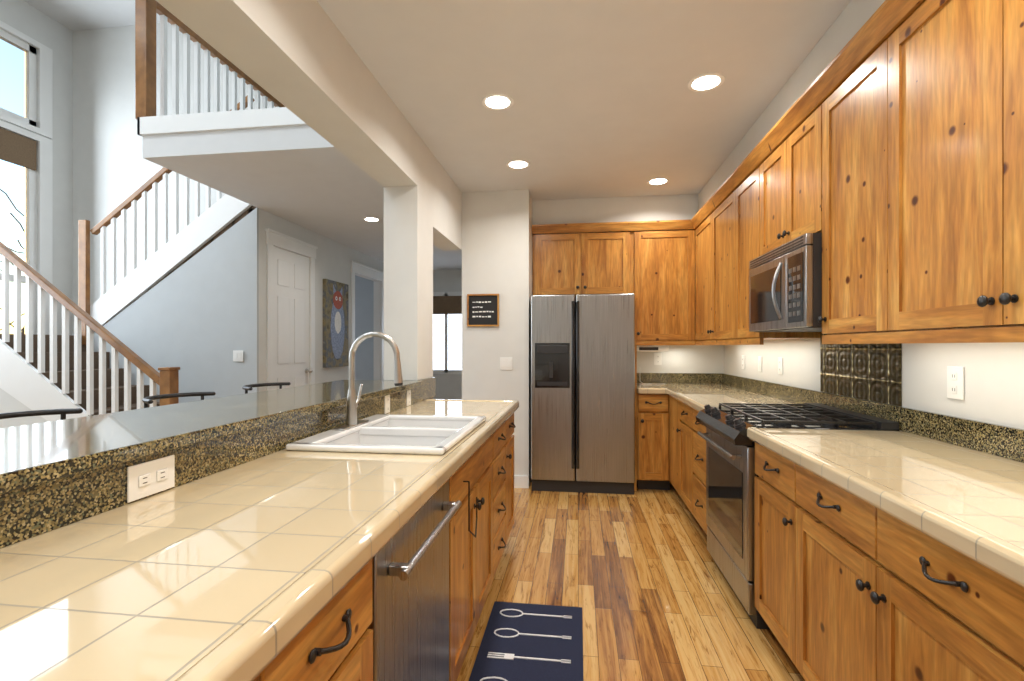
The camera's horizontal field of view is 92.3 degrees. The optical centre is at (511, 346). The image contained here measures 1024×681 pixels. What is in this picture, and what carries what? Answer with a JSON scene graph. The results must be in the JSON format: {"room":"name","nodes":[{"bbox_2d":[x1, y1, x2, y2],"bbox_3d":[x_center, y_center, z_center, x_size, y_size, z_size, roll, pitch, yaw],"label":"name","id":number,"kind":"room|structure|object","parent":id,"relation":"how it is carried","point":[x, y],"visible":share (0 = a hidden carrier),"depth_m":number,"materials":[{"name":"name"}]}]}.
{"room":"kitchen","nodes":[
{"label":"kitchen","id":0,"kind":"room"},
{"bbox_2d":[0,0,72,334],"bbox_3d":[-6.410,-1.450,3.018,0.150,5.500,7.470,0,0,8],"label":"wall","id":1,"kind":"structure","parent":0,"point":[32,22],"depth_m":6.39,"materials":[{"name":"paint"}]},
{"bbox_2d":[0,20,52,334],"bbox_3d":[-6.046,-1.660,5.456,0.120,4.260,1.700,0,0,8],"label":"window","id":2,"kind":"structure","parent":1,"relation":"in","point":[18,161],"depth_m":6.05,"materials":[{"name":"clear glass"}]},
{"bbox_2d":[23,0,159,30],"bbox_3d":[-3.451,-4.300,4.198,5.800,0.200,11.000,0,0,8],"label":"ceiling","id":3,"kind":"structure","parent":0,"point":[75,15],"depth_m":6.19,"materials":[{"name":"paint"}]},
{"bbox_2d":[73,22,275,334],"bbox_3d":[-4.234,-1.450,6.418,3.255,5.500,0.150,0,0,8],"label":"wall","id":4,"kind":"structure","parent":0,"point":[113,168],"depth_m":6.48,"materials":[{"name":"paint"}]},
{"bbox_2d":[90,194,258,402],"bbox_3d":[-4.317,-0.267,5.328,3.379,3.133,0.052,0,0,8],"label":"wall","id":5,"kind":"structure","parent":0,"point":[195,318],"depth_m":5.18,"materials":[{"name":"grey paint"}]},
{"bbox_2d":[78,0,179,405],"bbox_3d":[-3.733,-0.775,4.556,2.084,4.150,1.341,0,0,8],"label":"newel post","id":6,"kind":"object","parent":5,"relation":"attached to","point":[145,58],"depth_m":3.82,"materials":[{"name":"brown wood"}]},
{"bbox_2d":[90,95,254,296],"bbox_3d":[-3.633,-1.568,5.240,1.906,2.082,0.060,0,0,8],"label":"railing","id":7,"kind":"object","parent":5,"relation":"attached to","point":[131,200],"depth_m":5.27,"materials":[{"name":"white wood"}]},
{"bbox_2d":[248,208,383,391],"bbox_3d":[-2.414,-1.450,7.253,0.120,5.500,4.269,0,0,8],"label":"wall","id":8,"kind":"structure","parent":0,"point":[332,260],"depth_m":6.31,"materials":[{"name":"paint"}]},
{"bbox_2d":[156,1,284,115],"bbox_3d":[-2.674,-2.229,4.956,0.060,0.978,2.230,0,0,8],"label":"balusters","id":9,"kind":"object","parent":8,"relation":"attached to","point":[177,24],"depth_m":4.30,"materials":[{"name":"white wood"}]},
{"bbox_2d":[273,246,312,389],"bbox_3d":[-2.543,0.097,5.721,0.122,2.387,0.754,0,0,8],"label":"door","id":10,"kind":"structure","parent":8,"relation":"in","point":[291,317],"depth_m":5.70,"materials":[{"name":"white wood"}]},
{"bbox_2d":[265,228,383,390],"bbox_3d":[-2.451,0.022,6.823,0.160,2.555,3.210,0,0,8],"label":"door frame","id":11,"kind":"structure","parent":8,"relation":"attached to","point":[283,241],"depth_m":6.13,"materials":[{"name":"white wood"}]},
{"bbox_2d":[323,279,348,367],"bbox_3d":[-2.396,-0.300,6.720,0.053,1.160,0.640,0,0,8],"label":"canvas","id":12,"kind":"object","parent":8,"relation":"attached to","point":[335,324],"visible":1,"depth_m":6.65,"materials":[{"name":"multicoloured fabric"}]},
{"bbox_2d":[355,275,373,379],"bbox_3d":[-3.678,-0.120,7.982,2.580,2.840,2.600,0,0,8],"label":"wall","id":13,"kind":"structure","parent":0,"point":[364,323],"depth_m":9.06,"materials":[{"name":"grey paint"}]},
{"bbox_2d":[403,269,461,399],"bbox_3d":[-1.055,-1.450,9.324,2.420,5.500,0.200,0,0,8],"label":"wall","id":14,"kind":"structure","parent":0,"point":[448,386],"depth_m":9.24,"materials":[{"name":"paint"}]},
{"bbox_2d":[433,292,461,373],"bbox_3d":[-1.231,-0.250,9.219,0.900,1.540,0.054,0,0,8],"label":"window","id":15,"kind":"structure","parent":14,"relation":"in","point":[447,332],"depth_m":9.21,"materials":[{"name":"clear"}]},
{"bbox_2d":[137,0,850,269],"bbox_3d":[-0.339,-1.590,3.779,4.960,0.300,10.600,0,0,8],"label":"ceiling","id":16,"kind":"structure","parent":0,"point":[608,103],"depth_m":2.95,"materials":[{"name":"paint"}]},
{"bbox_2d":[156,0,432,200],"bbox_3d":[-1.057,-1.265,1.141,0.240,0.350,5.180,0,0,8],"label":"beam","id":17,"kind":"structure","parent":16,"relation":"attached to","point":[301,60],"depth_m":2.14,"materials":[{"name":"paint"}]},
{"bbox_2d":[363,217,379,221],"bbox_3d":[-1.591,-1.437,5.572,0.188,0.006,0.188,0,0,-37],"label":"recessed light","id":18,"kind":"object","parent":16,"relation":"in","point":[372,219],"depth_m":5.56,"materials":[{"name":"white"}]},
{"bbox_2d":[482,94,513,109],"bbox_3d":[-0.084,-1.437,2.897,0.188,0.006,0.188,0,0,-1],"label":"recessed light","id":19,"kind":"object","parent":16,"relation":"in","point":[492,101],"depth_m":2.89,"materials":[{"name":"white"}]},
{"bbox_2d":[506,160,529,168],"bbox_3d":[0.049,-1.437,3.888,0.188,0.006,0.188,0,0,-19],"label":"recessed light","id":20,"kind":"object","parent":16,"relation":"in","point":[515,164],"depth_m":3.88,"materials":[{"name":"white"}]},
{"bbox_2d":[647,177,668,184],"bbox_3d":[1.274,-1.437,4.288,0.188,0.006,0.188,0,0,-1],"label":"recessed light","id":21,"kind":"object","parent":16,"relation":"in","point":[661,180],"depth_m":4.28,"materials":[{"name":"white"}]},
{"bbox_2d":[688,73,724,91],"bbox_3d":[1.057,-1.437,2.683,0.188,0.006,0.188,0,0,-1],"label":"recessed light","id":22,"kind":"object","parent":16,"relation":"in","point":[705,82],"depth_m":2.67,"materials":[{"name":"white"}]},
{"bbox_2d":[462,190,534,485],"bbox_3d":[0.143,-0.070,6.792,0.630,2.740,4.500,0,0,8],"label":"wall","id":23,"kind":"structure","parent":0,"point":[497,234],"depth_m":4.56,"materials":[{"name":"paint"}]},
{"bbox_2d":[433,155,461,250],"bbox_3d":[-0.625,-1.170,4.161,0.190,0.540,0.920,0,0,8],"label":"header","id":24,"kind":"object","parent":23,"relation":"attached to","point":[447,214],"visible":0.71,"depth_m":4.10,"materials":[{"name":"paint"}]},
{"bbox_2d":[467,294,498,326],"bbox_3d":[-0.268,-0.335,4.566,0.300,0.300,0.019,0,0,8],"label":"frame","id":25,"kind":"object","parent":23,"relation":"attached to","point":[482,309],"visible":1,"depth_m":4.56,"materials":[{"name":"brown wood"}]},
{"bbox_2d":[500,357,511,369],"bbox_3d":[-0.054,0.160,4.543,0.115,0.115,0.010,0,0,8],"label":"light switch","id":26,"kind":"object","parent":23,"relation":"attached to","point":[505,363],"depth_m":4.54,"materials":[{"name":"white plastic"}]},
{"bbox_2d":[514,475,528,487],"bbox_3d":[-0.159,1.245,4.555,0.630,0.110,0.014,0,0,8],"label":"baseboard","id":27,"kind":"structure","parent":23,"relation":"attached to","point":[521,481],"depth_m":4.50,"materials":[{"name":"white wood"}]},
{"bbox_2d":[532,194,695,224],"bbox_3d":[0.994,-1.311,4.909,1.560,0.258,0.305,0,0,8],"label":"wall","id":28,"kind":"structure","parent":0,"point":[662,207],"depth_m":4.76,"materials":[{"name":"paint"}]},
{"bbox_2d":[535,229,723,372],"bbox_3d":[1.188,-0.070,5.112,1.890,2.740,0.150,0,0,8],"label":"wall","id":29,"kind":"structure","parent":0,"point":[692,358],"depth_m":4.96,"materials":[{"name":"paint"}]},
{"bbox_2d":[532,232,587,295],"bbox_3d":[0.489,-0.800,4.957,0.541,0.600,0.339,0,0,8],"label":"upper cabinet","id":30,"kind":"object","parent":29,"relation":"attached to","point":[559,261],"depth_m":4.80,"materials":[{"name":"brown wood"}]},
{"bbox_2d":[588,228,631,293],"bbox_3d":[0.900,-0.800,4.901,0.544,0.600,0.339,0,0,8],"label":"upper cabinet","id":31,"kind":"object","parent":29,"relation":"attached to","point":[609,251],"depth_m":4.73,"materials":[{"name":"brown wood"}]},
{"bbox_2d":[654,353,661,364],"bbox_3d":[1.479,0.130,4.990,0.075,0.120,0.009,0,0,8],"label":"outlet","id":32,"kind":"object","parent":29,"relation":"attached to","point":[657,358],"visible":1,"depth_m":4.99,"materials":[{"name":"white plastic"}]},
{"bbox_2d":[628,220,687,295],"bbox_3d":[1.467,-0.840,4.825,0.600,0.680,0.339,0,0,8],"label":"upper cabinet","id":33,"kind":"object","parent":29,"relation":"attached to","point":[659,258],"depth_m":4.67,"materials":[{"name":"brown wood"}]},
{"bbox_2d":[635,296,687,343],"bbox_3d":[1.462,-0.275,4.826,0.610,0.450,0.339,0,0,8],"label":"upper cabinet","id":34,"kind":"object","parent":29,"relation":"attached to","point":[658,319],"depth_m":4.67,"materials":[{"name":"brown wood"}]},
{"bbox_2d":[637,345,668,351],"bbox_3d":[1.356,0.001,4.826,0.320,0.099,0.213,0,0,8],"label":"radio","id":35,"kind":"object","parent":34,"relation":"attached to","point":[652,348],"visible":0.54,"depth_m":4.72,"materials":[{"name":"white plastic"}]},
{"bbox_2d":[457,480,804,680],"bbox_3d":[-2.103,1.350,4.017,8.720,0.100,11.200,0,0,8],"label":"floor","id":36,"kind":"structure","parent":0,"point":[639,578],"depth_m":2.64,"materials":[{"name":"brown wood"}]},
{"bbox_2d":[0,408,82,419],"bbox_3d":[-1.663,0.773,1.738,0.445,1.058,0.446,0,0,8],"label":"bar stool","id":37,"kind":"object","parent":36,"relation":"on","point":[62,413],"visible":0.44,"depth_m":1.89,"materials":[{"name":"black metal"}]},
{"bbox_2d":[0,334,85,352],"bbox_3d":[-5.307,0.542,5.467,1.379,1.516,2.019,0,0,8],"label":"staircase","id":38,"kind":"structure","parent":36,"relation":"on","point":[47,343],"depth_m":4.94,"materials":[{"name":"wood"}]},
{"bbox_2d":[133,205,256,302],"bbox_3d":[-3.577,-0.807,5.754,2.024,1.806,0.988,0,0,8],"label":"trim","id":39,"kind":"structure","parent":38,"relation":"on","point":[238,219],"depth_m":5.19,"materials":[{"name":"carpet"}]},
{"bbox_2d":[0,339,159,428],"bbox_3d":[-3.779,0.542,4.746,1.842,1.516,0.999,0,0,8],"label":"flight","id":40,"kind":"object","parent":36,"relation":"on","point":[25,385],"visible":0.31,"depth_m":4.33,"materials":[{"name":"carpet"}]},
{"bbox_2d":[0,241,159,414],"bbox_3d":[-3.814,-0.001,4.262,1.849,2.070,0.060,0,0,8],"label":"railing","id":41,"kind":"object","parent":40,"relation":"on","point":[93,325],"depth_m":4.25,"materials":[{"name":"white wood"}]},
{"bbox_2d":[142,392,215,407],"bbox_3d":[-1.567,0.773,2.451,0.445,1.058,0.446,0,0,8],"label":"bar stool","id":42,"kind":"object","parent":36,"relation":"on","point":[147,400],"visible":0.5,"depth_m":2.54,"materials":[{"name":"black metal"}]},
{"bbox_2d":[242,382,290,393],"bbox_3d":[-1.474,0.773,3.145,0.445,1.058,0.446,0,0,8],"label":"bar stool","id":43,"kind":"object","parent":36,"relation":"on","point":[246,388],"visible":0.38,"depth_m":3.25,"materials":[{"name":"black metal"}]},
{"bbox_2d":[253,559,372,680],"bbox_3d":[-0.667,0.858,0.687,0.650,0.884,0.812,0,0,8],"label":"base cabinet","id":44,"kind":"object","parent":36,"relation":"on","point":[332,640],"depth_m":0.88,"materials":[{"name":"brown wood"}]},
{"bbox_2d":[367,480,461,680],"bbox_3d":[-0.482,0.864,1.382,0.576,0.873,0.606,0,0,8],"label":"dishwasher","id":45,"kind":"object","parent":36,"relation":"on","point":[409,625],"visible":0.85,"depth_m":1.30,"materials":[{"name":"silver metal"}]},
{"bbox_2d":[449,418,508,612],"bbox_3d":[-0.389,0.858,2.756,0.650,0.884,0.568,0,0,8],"label":"base cabinet","id":46,"kind":"object","parent":36,"relation":"on","point":[473,562],"depth_m":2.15,"materials":[{"name":"brown wood"}]},
{"bbox_2d":[0,399,518,680],"bbox_3d":[-0.616,0.397,0.966,0.678,0.055,4.944,0,0,8],"label":"countertop","id":47,"kind":"structure","parent":46,"relation":"on","point":[248,571],"depth_m":0.85,"materials":[{"name":"beige tile"}]},
{"bbox_2d":[286,414,485,454],"bbox_3d":[-0.471,0.469,2.122,0.584,0.236,0.804,0,0,8],"label":"double-bowl sink","id":48,"kind":"object","parent":47,"relation":"in","point":[413,434],"visible":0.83,"depth_m":2.13,"materials":[{"name":"ceramic"}]},
{"bbox_2d":[463,481,476,537],"bbox_3d":[-0.154,0.615,1.888,0.036,0.236,0.146,0,0,8],"label":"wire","id":49,"kind":"object","parent":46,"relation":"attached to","point":[469,511],"visible":1,"depth_m":1.82,"materials":[{"name":"black metal"}]},
{"bbox_2d":[509,413,515,534],"bbox_3d":[-0.331,0.858,3.182,0.650,0.884,0.420,0,0,8],"label":"base cabinet","id":50,"kind":"object","parent":36,"relation":"on","point":[511,419],"depth_m":3.20,"materials":[{"name":"brown wood"}]},
{"bbox_2d":[469,601,582,680],"bbox_3d":[0.053,1.294,1.890,0.440,0.013,1.160,0,0,8],"label":"kitchen rug","id":51,"kind":"object","parent":36,"relation":"on","point":[528,642],"visible":1,"depth_m":2.12,"materials":[{"name":"fabric"}]},
{"bbox_2d":[531,294,634,494],"bbox_3d":[0.667,0.420,4.693,0.910,1.760,0.760,0,0,8],"label":"refrigerator","id":52,"kind":"object","parent":36,"relation":"on","point":[582,393],"visible":1,"depth_m":4.34,"materials":[{"name":"silver metal"}]},
{"bbox_2d":[637,393,660,489],"bbox_3d":[1.308,0.858,4.695,0.300,0.884,0.640,0,0,8],"label":"base cabinet","id":53,"kind":"object","parent":36,"relation":"on","point":[648,405],"depth_m":4.39,"materials":[{"name":"brown wood"}]},
{"bbox_2d":[661,394,680,496],"bbox_3d":[1.644,0.858,4.080,0.707,0.884,0.533,0,0,8],"label":"base cabinet","id":54,"kind":"object","parent":36,"relation":"on","point":[670,407],"depth_m":4.31,"materials":[{"name":"brown wood"}]},
{"bbox_2d":[681,402,688,508],"bbox_3d":[1.619,0.858,3.646,0.640,0.884,0.459,0,0,8],"label":"base cabinet","id":55,"kind":"object","parent":36,"relation":"on","point":[684,408],"depth_m":3.74,"materials":[{"name":"brown wood"}]},
{"bbox_2d":[689,407,707,534],"bbox_3d":[1.563,0.858,3.229,0.640,0.884,0.511,0,0,8],"label":"base cabinet","id":56,"kind":"object","parent":36,"relation":"on","point":[697,445],"depth_m":3.32,"materials":[{"name":"brown wood"}]},
{"bbox_2d":[755,442,780,643],"bbox_3d":[1.393,0.858,1.968,0.640,0.884,0.500,0,0,8],"label":"base cabinet","id":57,"kind":"object","parent":36,"relation":"on","point":[767,463],"depth_m":2.10,"materials":[{"name":"brown wood"}]},
{"bbox_2d":[696,403,899,629],"bbox_3d":[1.425,0.819,2.603,0.701,0.962,0.756,0,0,8],"label":"range","id":58,"kind":"object","parent":36,"relation":"on","point":[731,475],"visible":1,"depth_m":2.46,"materials":[{"name":"silver metal"}]},
{"bbox_2d":[781,456,1000,680],"bbox_3d":[1.302,0.858,1.288,0.640,0.884,1.127,0,0,8],"label":"base cabinet","id":59,"kind":"object","parent":36,"relation":"on","point":[849,587],"depth_m":1.34,"materials":[{"name":"brown wood"}]},
{"bbox_2d":[637,383,1023,587],"bbox_3d":[1.208,0.397,1.628,0.914,0.055,6.744,0,0,8],"label":"countertop","id":60,"kind":"structure","parent":59,"relation":"on","point":[967,502],"depth_m":1.44,"materials":[{"name":"beige tile"}]},
{"bbox_2d":[637,373,1023,462],"bbox_3d":[1.208,0.322,1.628,0.914,0.104,6.744,0,0,8],"label":"backsplash","id":61,"kind":"structure","parent":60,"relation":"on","point":[1007,442],"depth_m":2.17,"materials":[{"name":"brown stone"}]},
{"bbox_2d":[1001,576,1023,680],"bbox_3d":[1.165,0.858,0.273,0.640,0.884,1.178,0,0,8],"label":"base cabinet","id":62,"kind":"object","parent":36,"relation":"on","point":[1012,594],"depth_m":0.91,"materials":[{"name":"brown wood"}]},
{"bbox_2d":[696,0,884,212],"bbox_3d":[1.507,-1.311,1.588,0.315,0.258,6.750,0,0,8],"label":"wall","id":63,"kind":"structure","parent":0,"point":[853,17],"depth_m":2.52,"materials":[{"name":"paint"}]},
{"bbox_2d":[724,338,1023,428],"bbox_3d":[1.752,-0.070,1.656,0.150,2.740,6.950,0,0,8],"label":"wall","id":64,"kind":"structure","parent":0,"point":[993,383],"depth_m":1.99,"materials":[{"name":"paint"}]},
{"bbox_2d":[688,196,711,343],"bbox_3d":[1.818,-0.615,4.288,0.416,1.130,0.672,0,0,8],"label":"upper cabinet","id":65,"kind":"object","parent":64,"relation":"attached to","point":[699,239],"depth_m":4.42,"materials":[{"name":"brown wood"}]},
{"bbox_2d":[712,184,759,343],"bbox_3d":[1.774,-0.615,3.716,0.349,1.130,0.728,0,0,8],"label":"upper cabinet","id":66,"kind":"object","parent":64,"relation":"attached to","point":[720,201],"depth_m":3.80,"materials":[{"name":"brown wood"}]},
{"bbox_2d":[742,355,744,368],"bbox_3d":[2.027,0.140,4.318,0.009,0.120,0.075,0,0,8],"label":"outlet","id":67,"kind":"object","parent":64,"relation":"attached to","point":[743,357],"depth_m":4.30,"materials":[{"name":"white plastic"}]},
{"bbox_2d":[758,356,761,371],"bbox_3d":[1.974,0.140,3.921,0.010,0.120,0.075,0,0,8],"label":"outlet","id":68,"kind":"object","parent":64,"relation":"attached to","point":[759,357],"depth_m":3.90,"materials":[{"name":"white plastic"}]},
{"bbox_2d":[728,148,807,339],"bbox_3d":[1.703,-0.615,3.186,0.349,1.130,0.598,0,0,8],"label":"upper cabinet","id":69,"kind":"object","parent":64,"relation":"attached to","point":[744,188],"depth_m":3.28,"materials":[{"name":"brown wood"}]},
{"bbox_2d":[760,132,775,255],"bbox_3d":[1.642,-0.850,2.734,0.349,0.660,0.446,0,0,8],"label":"upper cabinet","id":70,"kind":"object","parent":64,"relation":"attached to","point":[768,149],"depth_m":2.85,"materials":[{"name":"brown wood"}]},
{"bbox_2d":[778,357,782,374],"bbox_3d":[1.920,0.140,3.525,0.009,0.120,0.075,0,0,8],"label":"outlet","id":71,"kind":"object","parent":64,"relation":"attached to","point":[780,360],"depth_m":3.51,"materials":[{"name":"white plastic"}]},
{"bbox_2d":[776,96,807,247],"bbox_3d":[1.600,-0.850,2.419,0.349,0.660,0.446,0,0,8],"label":"upper cabinet","id":72,"kind":"object","parent":64,"relation":"attached to","point":[792,132],"depth_m":2.52,"materials":[{"name":"brown wood"}]},
{"bbox_2d":[749,232,821,331],"bbox_3d":[1.561,-0.300,2.585,0.467,0.430,0.754,0,0,8],"label":"microwave","id":73,"kind":"object","parent":72,"relation":"attached to","point":[785,287],"visible":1,"depth_m":2.43,"materials":[{"name":"silver metal"}]},
{"bbox_2d":[820,333,901,405],"bbox_3d":[1.791,0.093,2.567,0.009,0.349,0.727,0,0,8],"label":"backsplash panel","id":74,"kind":"object","parent":64,"relation":"attached to","point":[871,372],"visible":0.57,"depth_m":2.49,"materials":[{"name":"metal"}]},
{"bbox_2d":[808,28,927,339],"bbox_3d":[1.538,-0.615,1.962,0.349,1.130,0.608,0,0,8],"label":"upper cabinet","id":75,"kind":"object","parent":64,"relation":"attached to","point":[838,104],"depth_m":2.05,"materials":[{"name":"brown wood"}]},
{"bbox_2d":[868,0,1023,335],"bbox_3d":[1.474,-0.615,1.487,0.349,1.130,0.608,0,0,8],"label":"upper cabinet","id":76,"kind":"object","parent":64,"relation":"attached to","point":[885,156],"depth_m":1.59,"materials":[{"name":"brown wood"}]},
{"bbox_2d":[947,366,963,399],"bbox_3d":[1.700,0.140,1.890,0.009,0.125,0.080,0,0,8],"label":"outlet","id":77,"kind":"object","parent":64,"relation":"attached to","point":[955,382],"depth_m":1.88,"materials":[{"name":"white plastic"}]},
{"bbox_2d":[972,0,1023,331],"bbox_3d":[1.410,-0.615,1.011,0.349,1.130,0.608,0,0,8],"label":"upper cabinet","id":78,"kind":"object","parent":64,"relation":"attached to","point":[997,25],"depth_m":1.29,"materials":[{"name":"brown wood"}]},
{"bbox_3d":[-1.013,0.785,1.135,0.150,1.030,5.180,0,0,8],"label":"wall","id":79,"kind":"structure","parent":0,"visible":0},
{"bbox_2d":[0,377,435,547],"bbox_3d":[-1.183,0.303,1.160,0.585,0.142,5.177,0,0,8],"label":"backsplash","id":80,"kind":"structure","parent":79,"relation":"on","point":[57,474],"depth_m":1.36,"materials":[{"name":"brown stone"}]},
{"bbox_2d":[332,331,402,430],"bbox_3d":[-0.606,0.143,2.160,0.263,0.417,0.250,0,0,8],"label":"pull-down faucet","id":81,"kind":"object","parent":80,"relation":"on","point":[352,421],"visible":1,"depth_m":2.15,"materials":[{"name":"silver metal"}]},
{"bbox_2d":[384,186,432,379],"bbox_3d":[-0.736,-0.430,3.530,0.240,1.320,0.360,0,0,8],"label":"column","id":82,"kind":"structure","parent":80,"relation":"on","point":[408,270],"depth_m":3.36,"materials":[{"name":"paint"}]}
]}

